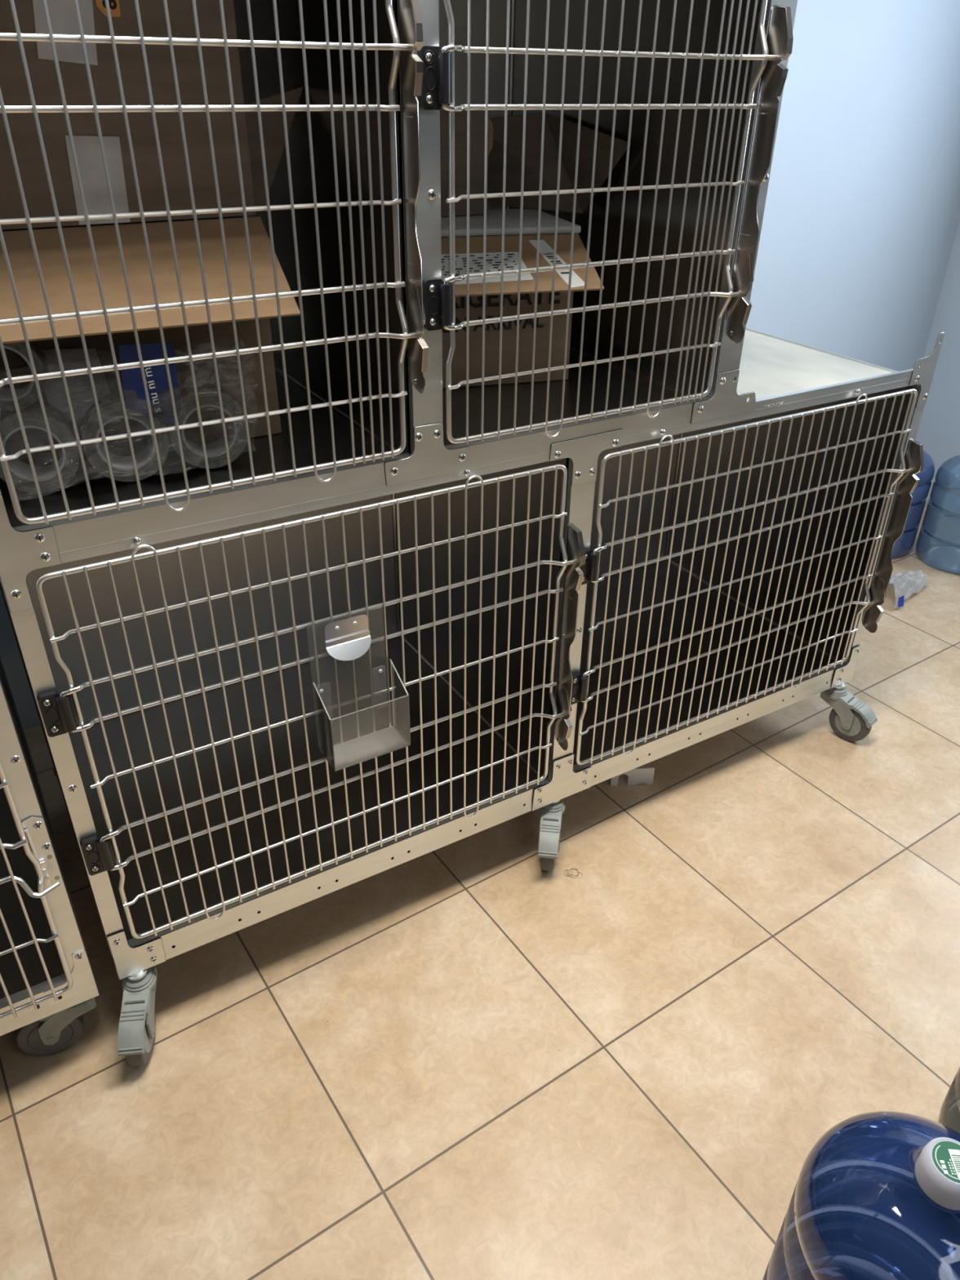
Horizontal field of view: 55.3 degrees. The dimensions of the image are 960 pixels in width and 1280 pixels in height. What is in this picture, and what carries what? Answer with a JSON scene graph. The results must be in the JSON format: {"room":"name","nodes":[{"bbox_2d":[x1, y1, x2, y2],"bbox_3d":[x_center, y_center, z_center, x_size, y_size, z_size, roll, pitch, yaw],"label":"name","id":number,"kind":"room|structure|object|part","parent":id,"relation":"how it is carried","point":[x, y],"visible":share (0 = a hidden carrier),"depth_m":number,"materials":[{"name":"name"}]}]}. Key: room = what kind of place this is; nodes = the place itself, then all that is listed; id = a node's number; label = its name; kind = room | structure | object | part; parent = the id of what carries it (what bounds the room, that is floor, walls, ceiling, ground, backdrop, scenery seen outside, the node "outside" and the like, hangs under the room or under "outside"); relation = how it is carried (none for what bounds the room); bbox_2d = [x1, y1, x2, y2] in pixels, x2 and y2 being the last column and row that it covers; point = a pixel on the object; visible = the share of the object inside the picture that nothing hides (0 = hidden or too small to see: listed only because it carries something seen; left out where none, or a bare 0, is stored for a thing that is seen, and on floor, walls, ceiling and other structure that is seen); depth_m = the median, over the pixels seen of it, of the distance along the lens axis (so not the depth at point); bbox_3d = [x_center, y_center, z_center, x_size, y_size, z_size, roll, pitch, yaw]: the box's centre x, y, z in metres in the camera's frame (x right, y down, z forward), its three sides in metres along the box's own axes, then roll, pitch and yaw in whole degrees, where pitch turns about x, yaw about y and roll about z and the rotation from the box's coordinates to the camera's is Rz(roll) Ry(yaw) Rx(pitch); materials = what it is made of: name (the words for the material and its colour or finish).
{"room":"veterinary clinic","nodes":[
{"label":"veterinary clinic","id":0,"kind":"room"},
{"bbox_2d":[0,502,959,1279],"bbox_3d":[0.137,1.825,-0.103,7.580,0.050,6.457,-17,36,-26],"label":"floor","id":1,"kind":"structure","parent":0,"point":[467,1058],"depth_m":1.64,"materials":[{"name":"tile"}]},
{"bbox_2d":[0,656,98,1056],"bbox_3d":[-1.196,-0.029,1.209,0.924,1.700,0.749,-17,36,-26],"label":"cage","id":2,"kind":"object","parent":1,"relation":"on","point":[47,982],"visible":1,"depth_m":1.49,"materials":[{"name":"metal"}]},
{"bbox_3d":[-1.032,0.674,1.329,0.900,0.032,0.020,-17,36,-26],"label":"rail","id":3,"kind":"part","parent":2,"relation":"part of","materials":[{"name":"metal"}]},
{"bbox_3d":[-1.009,0.357,1.114,0.842,0.743,0.008,-17,36,-26],"label":"cage door","id":4,"kind":"part","parent":2,"relation":"part of","materials":[{"name":"silver metal"}]},
{"bbox_3d":[-0.652,0.323,1.352,0.016,0.127,0.009,-17,36,-26],"label":"catch rod","id":5,"kind":"part","parent":2,"relation":"part of","materials":[{"name":"silver metal"}]},
{"bbox_3d":[-0.672,0.549,1.489,0.075,0.094,0.002,-17,36,-26],"label":"gusset plate","id":6,"kind":"part","parent":2,"relation":"part of","materials":[{"name":"metal"}]},
{"bbox_2d":[0,0,944,1066],"bbox_3d":[0.028,-0.420,1.827,1.928,1.745,0.846,-17,36,-26],"label":"cage","id":7,"kind":"object","parent":1,"relation":"on","point":[684,538],"visible":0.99,"depth_m":1.69,"materials":[{"name":"metal"}]},
{"bbox_3d":[-0.576,-0.112,1.164,0.074,0.158,0.001,-17,36,-26],"label":"gusset plate","id":8,"kind":"part","parent":7,"relation":"part of","materials":[{"name":"metal"}]},
{"bbox_2d":[0,402,80,493],"bbox_3d":[-0.619,-0.268,1.276,0.115,0.115,0.052,-9,33,-16],"label":"tape roll","id":9,"kind":"object","parent":7,"relation":"on","point":[34,417],"visible":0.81,"depth_m":1.27,"materials":[{"name":"white"}]},
{"bbox_2d":[0,341,48,410],"bbox_3d":[-0.633,-0.362,1.223,0.100,0.100,0.047,-8,33,-14],"label":"tape roll","id":10,"kind":"object","parent":9,"relation":"on","point":[38,355],"visible":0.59,"depth_m":1.23,"materials":[{"name":"white"}]},
{"bbox_3d":[-0.595,0.087,1.260,0.015,0.015,0.001,-17,36,-26],"label":"screw seat","id":11,"kind":"part","parent":7,"relation":"part of","materials":[{"name":"black plastic"}]},
{"bbox_3d":[-0.596,0.125,1.284,0.015,0.015,0.001,-17,36,-26],"label":"screw seat","id":12,"kind":"part","parent":7,"relation":"part of","materials":[{"name":"black plastic"}]},
{"bbox_2d":[43,348,120,425],"bbox_3d":[-0.571,-0.357,1.296,0.097,0.109,0.024,-17,36,-26],"label":"tape roll","id":13,"kind":"object","parent":7,"relation":"in","point":[55,399],"visible":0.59,"depth_m":1.29,"materials":[{"name":"plastic"}]},
{"bbox_3d":[-0.598,0.318,1.403,0.015,0.015,0.001,-17,36,-26],"label":"screw seat","id":14,"kind":"part","parent":7,"relation":"part of","materials":[{"name":"black plastic"}]},
{"bbox_3d":[-0.599,0.356,1.426,0.015,0.015,0.001,-17,36,-26],"label":"screw seat","id":15,"kind":"part","parent":7,"relation":"part of","materials":[{"name":"black plastic"}]},
{"bbox_2d":[81,393,168,481],"bbox_3d":[-0.509,-0.290,1.314,0.115,0.115,0.052,-10,33,-18],"label":"tape roll","id":16,"kind":"object","parent":7,"relation":"on","point":[107,410],"visible":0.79,"depth_m":1.30,"materials":[{"name":"white"}]},
{"bbox_2d":[0,335,257,497],"bbox_3d":[-0.481,-0.313,1.270,0.348,0.177,0.040,-17,36,-26],"label":"plastic film","id":17,"kind":"object","parent":7,"relation":"on","point":[231,335],"visible":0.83,"depth_m":1.27,"materials":[{"name":"clear plastic"}]},
{"bbox_3d":[-0.581,0.525,1.556,0.079,0.106,0.001,-17,36,-26],"label":"gusset plate","id":18,"kind":"part","parent":7,"relation":"part of","materials":[{"name":"metal"}]},
{"bbox_3d":[-0.595,0.578,1.589,0.036,0.026,0.036,-3,32,-6],"label":"stem","id":19,"kind":"part","parent":7,"relation":"part of","materials":[{"name":"metal"}]},
{"bbox_2d":[117,342,181,426],"bbox_3d":[-0.455,-0.348,1.266,0.076,0.124,0.004,-17,36,-26],"label":"wrapper","id":20,"kind":"object","parent":7,"relation":"in","point":[157,380],"visible":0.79,"depth_m":1.26,"materials":[{"name":"blue plastic"}]},
{"bbox_2d":[0,215,300,479],"bbox_3d":[-0.595,-0.499,1.450,0.436,0.328,0.593,-17,36,-26],"label":"cardboard box","id":21,"kind":"object","parent":7,"relation":"on","point":[18,242],"visible":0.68,"depth_m":1.27,"materials":[{"name":"brown cardboard"}]},
{"bbox_2d":[0,0,302,230],"bbox_3d":[-0.570,-0.853,1.334,0.560,0.394,0.465,-17,36,-26],"label":"cardboard box","id":22,"kind":"object","parent":21,"relation":"on","point":[31,16],"visible":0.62,"depth_m":1.20,"materials":[{"name":"cardboard"}]},
{"bbox_2d":[102,0,116,9],"bbox_3d":[-0.458,-0.787,1.134,0.017,0.011,0.001,-17,36,-26],"label":"print","id":23,"kind":"object","parent":22,"relation":"attached to","point":[113,3],"depth_m":1.13,"materials":[{"name":"black"}]},
{"bbox_3d":[-0.335,-0.501,1.073,0.540,0.691,0.026,-17,36,-26],"label":"cage door","id":24,"kind":"part","parent":7,"relation":"part of","materials":[{"name":"silver metal"}]},
{"bbox_2d":[164,382,248,468],"bbox_3d":[-0.406,-0.318,1.362,0.115,0.115,0.052,-13,34,-21],"label":"tape roll","id":25,"kind":"object","parent":7,"relation":"on","point":[228,400],"visible":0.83,"depth_m":1.35,"materials":[{"name":"white"}]},
{"bbox_2d":[174,338,255,402],"bbox_3d":[-0.363,-0.375,1.273,0.107,0.072,0.047,-17,36,-26],"label":"plastic film","id":26,"kind":"object","parent":7,"relation":"in","point":[210,375],"visible":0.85,"depth_m":1.27,"materials":[{"name":"clear plastic"}]},
{"bbox_3d":[-0.213,0.107,1.538,0.842,0.691,0.026,-17,36,-26],"label":"cage door","id":27,"kind":"part","parent":7,"relation":"part of","materials":[{"name":"silver metal"}]},
{"bbox_2d":[313,604,410,771],"bbox_3d":[-0.193,0.077,1.486,0.140,0.248,0.068,-17,36,-26],"label":"pet feeder","id":28,"kind":"object","parent":7,"relation":"attached to","point":[349,638],"visible":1,"depth_m":1.52,"materials":[{"name":"clear plastic"}]},
{"bbox_3d":[-0.213,0.062,1.509,0.134,0.247,0.002,-17,36,-26],"label":"plate","id":29,"kind":"part","parent":28,"relation":"part of","materials":[{"name":"clear plastic"}]},
{"bbox_2d":[313,662,410,771],"bbox_3d":[-0.193,0.124,1.514,0.138,0.138,0.065,-17,36,-26],"label":"tray","id":30,"kind":"object","parent":28,"relation":"on","point":[397,736],"depth_m":1.54,"materials":[{"name":"plastic"}]},
{"bbox_3d":[-0.084,-0.559,1.183,0.008,0.478,0.048,-17,36,-26],"label":"latch plate","id":31,"kind":"part","parent":7,"relation":"part of","materials":[{"name":"silver metal"}]},
{"bbox_3d":[-0.079,-0.596,1.224,0.050,0.725,0.020,-17,36,-26],"label":"post","id":32,"kind":"part","parent":7,"relation":"part of","materials":[{"name":"metal"}]},
{"bbox_3d":[-0.079,-0.288,1.402,0.148,0.084,0.001,-17,36,-26],"label":"gusset plate","id":33,"kind":"part","parent":7,"relation":"part of","materials":[{"name":"metal"}]},
{"bbox_3d":[-0.063,-0.719,1.129,0.015,0.015,0.001,-17,36,-26],"label":"screw seat","id":34,"kind":"part","parent":7,"relation":"part of","materials":[{"name":"black plastic"}]},
{"bbox_3d":[-0.063,-0.680,1.153,0.015,0.015,0.001,-17,36,-26],"label":"screw seat","id":35,"kind":"part","parent":7,"relation":"part of","materials":[{"name":"black plastic"}]},
{"bbox_3d":[-0.066,-0.488,1.272,0.015,0.015,0.001,-17,36,-26],"label":"screw seat","id":36,"kind":"part","parent":7,"relation":"part of","materials":[{"name":"black plastic"}]},
{"bbox_3d":[-0.067,-0.449,1.295,0.015,0.015,0.001,-17,36,-26],"label":"screw seat","id":37,"kind":"part","parent":7,"relation":"part of","materials":[{"name":"black plastic"}]},
{"bbox_3d":[0.175,-0.346,1.559,1.780,0.053,0.020,-17,36,-26],"label":"rail","id":38,"kind":"part","parent":7,"relation":"part of","materials":[{"name":"metal"}]},
{"bbox_3d":[0.164,0.309,1.968,1.838,0.058,0.030,-17,36,-26],"label":"rail","id":39,"kind":"part","parent":7,"relation":"part of","materials":[{"name":"metal"}]},
{"bbox_2d":[440,233,604,388],"bbox_3d":[-0.028,-0.643,1.756,0.397,0.265,0.399,-8,33,-14],"label":"cardboard box","id":40,"kind":"object","parent":7,"relation":"on","point":[529,242],"visible":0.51,"depth_m":1.69,"materials":[{"name":"brown cardboard"}]},
{"bbox_2d":[441,253,516,275],"bbox_3d":[-0.022,-0.646,1.578,0.179,0.025,0.037,-8,33,-14],"label":"print","id":41,"kind":"object","parent":40,"relation":"on","point":[493,261],"depth_m":1.59,"materials":[{"name":"black"}]},
{"bbox_2d":[440,208,581,237],"bbox_3d":[-0.036,-0.788,1.730,0.387,0.014,0.260,-8,33,-14],"label":"sheet","id":42,"kind":"object","parent":40,"relation":"on","point":[530,216],"visible":0.46,"depth_m":1.67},
{"bbox_2d":[440,106,493,216],"bbox_3d":[-0.132,-0.899,1.722,0.289,0.178,0.120,-13,34,-21],"label":"cardboard box","id":43,"kind":"object","parent":42,"relation":"on","point":[477,117],"visible":0.32,"depth_m":1.71,"materials":[{"name":"brown cardboard"}]},
{"bbox_2d":[487,112,631,213],"bbox_3d":[0.149,-0.945,1.813,0.394,0.167,0.095,24,38,33],"label":"cardboard sheet","id":44,"kind":"object","parent":42,"relation":"on","point":[533,121],"visible":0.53,"depth_m":1.83,"materials":[{"name":"brown cardboard"}]},
{"bbox_3d":[0.176,0.293,1.942,0.152,0.114,0.001,-17,36,-26],"label":"gusset plate","id":45,"kind":"part","parent":7,"relation":"part of","materials":[{"name":"metal"}]},
{"bbox_3d":[0.167,0.010,1.715,0.008,0.478,0.048,-17,36,-26],"label":"latch plate","id":46,"kind":"part","parent":7,"relation":"part of","materials":[{"name":"silver metal"}]},
{"bbox_3d":[0.172,-0.017,1.762,0.052,0.730,0.020,-17,36,-26],"label":"post","id":47,"kind":"part","parent":7,"relation":"part of","materials":[{"name":"metal"}]},
{"bbox_3d":[0.182,-0.309,1.572,0.152,0.085,0.001,-17,36,-26],"label":"gusset plate","id":48,"kind":"part","parent":7,"relation":"part of","materials":[{"name":"metal"}]},
{"bbox_3d":[0.189,-0.659,1.341,0.540,0.691,0.026,-17,36,-26],"label":"cage door","id":49,"kind":"part","parent":7,"relation":"part of","materials":[{"name":"silver metal"}]},
{"bbox_3d":[0.452,-0.449,1.673,0.161,0.085,0.001,-17,36,-26],"label":"gusset plate","id":50,"kind":"part","parent":7,"relation":"part of","materials":[{"name":"metal"}]},
{"bbox_3d":[0.573,-0.130,1.941,0.842,0.691,0.026,-17,36,-26],"label":"cage door","id":51,"kind":"part","parent":7,"relation":"part of","materials":[{"name":"silver metal"}]},
{"bbox_3d":[0.440,-0.717,1.452,0.008,0.478,0.048,-17,36,-26],"label":"latch plate","id":52,"kind":"part","parent":7,"relation":"part of","materials":[{"name":"silver metal"}]},
{"bbox_3d":[0.528,-0.648,2.117,0.580,0.003,0.722,-17,36,-26],"label":"dusty panel","id":53,"kind":"part","parent":7,"relation":"part of","materials":[{"name":"white metal"}]},
{"bbox_3d":[0.926,0.117,2.370,0.036,0.026,0.036,-27,41,-37],"label":"stem","id":54,"kind":"part","parent":7,"relation":"part of","materials":[{"name":"metal"}]},
{"bbox_3d":[0.930,0.069,2.330,0.078,0.106,0.001,-17,36,-26],"label":"gusset plate","id":55,"kind":"part","parent":7,"relation":"part of","materials":[{"name":"metal"}]},
{"bbox_3d":[0.953,-0.227,2.118,0.008,0.478,0.048,-17,36,-26],"label":"latch plate","id":56,"kind":"part","parent":7,"relation":"part of","materials":[{"name":"silver metal"}]},
{"bbox_3d":[0.940,-0.568,1.941,0.074,0.156,0.001,-17,36,-26],"label":"gusset plate","id":57,"kind":"part","parent":7,"relation":"part of","materials":[{"name":"metal"}]},
{"bbox_2d":[564,867,582,878],"bbox_3d":[0.201,0.506,1.988,0.034,0.002,0.030,-17,36,-26],"label":"coil","id":58,"kind":"object","parent":1,"relation":"on","point":[573,868],"visible":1,"depth_m":1.99,"materials":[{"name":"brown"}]},
{"bbox_2d":[608,767,654,785],"bbox_3d":[0.369,0.320,2.249,0.104,0.050,0.050,-1,32,-4],"label":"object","id":59,"kind":"object","parent":1,"relation":"on","point":[636,775],"visible":0.81,"depth_m":2.23,"materials":[{"name":"white"}]},
{"bbox_2d":[762,1111,959,1279],"bbox_3d":[0.505,0.766,1.109,0.269,0.490,0.269,-17,36,-26],"label":"water bottle","id":60,"kind":"object","parent":1,"relation":"on","point":[927,1205],"visible":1,"depth_m":1.23,"materials":[{"name":"blue plastic"}]},
{"bbox_2d":[939,1159,955,1174],"bbox_3d":[0.499,0.561,0.976,0.014,0.001,0.016,3,32,4],"label":"print","id":61,"kind":"object","parent":60,"relation":"on","point":[947,1166],"depth_m":0.98,"materials":[{"name":"white"}]},
{"bbox_2d":[889,569,927,607],"bbox_3d":[1.417,-0.195,3.075,0.274,0.073,0.122,-25,40,-35],"label":"plastic wrapper","id":62,"kind":"object","parent":1,"relation":"on","point":[900,603],"visible":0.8,"depth_m":3.06,"materials":[{"name":"clear plastic"}]},
{"bbox_2d":[897,595,904,607],"bbox_3d":[1.373,-0.126,2.989,0.029,0.033,0.014,-14,35,-22],"label":"print","id":63,"kind":"object","parent":62,"relation":"attached to","point":[900,603],"depth_m":2.99,"materials":[{"name":"blue paper"}]},
{"bbox_2d":[891,449,934,558],"bbox_3d":[1.470,-0.538,3.307,0.269,0.427,0.269,-17,36,-26],"label":"water bottle","id":64,"kind":"object","parent":1,"relation":"on","point":[902,547],"visible":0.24,"depth_m":3.34,"materials":[{"name":"blue plastic"}]},
{"bbox_2d":[915,454,959,573],"bbox_3d":[1.716,-0.472,3.205,0.269,0.427,0.269,-17,36,-26],"label":"water bottle","id":65,"kind":"object","parent":1,"relation":"on","point":[945,557],"visible":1,"depth_m":3.32,"materials":[{"name":"blue plastic"}]},
{"bbox_2d":[937,1066,959,1125],"bbox_3d":[0.869,0.634,1.331,0.269,0.490,0.269,-17,36,-26],"label":"water bottle","id":66,"kind":"object","parent":1,"relation":"on","point":[953,1095],"visible":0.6,"depth_m":1.53,"materials":[{"name":"clear plastic"}]},
{"bbox_2d":[0,0,959,729],"bbox_3d":[-1.523,-0.785,1.599,7.780,2.670,0.100,-17,36,-26],"label":"wall","id":67,"kind":"structure","parent":0,"point":[861,216],"depth_m":3.01,"materials":[{"name":"paint"}]},
{"bbox_2d":[915,219,959,515],"bbox_3d":[3.478,-0.264,0.864,0.100,2.670,6.557,-17,36,-26],"label":"wall","id":68,"kind":"structure","parent":0,"point":[939,428],"depth_m":3.57,"materials":[{"name":"paint"}]}
]}

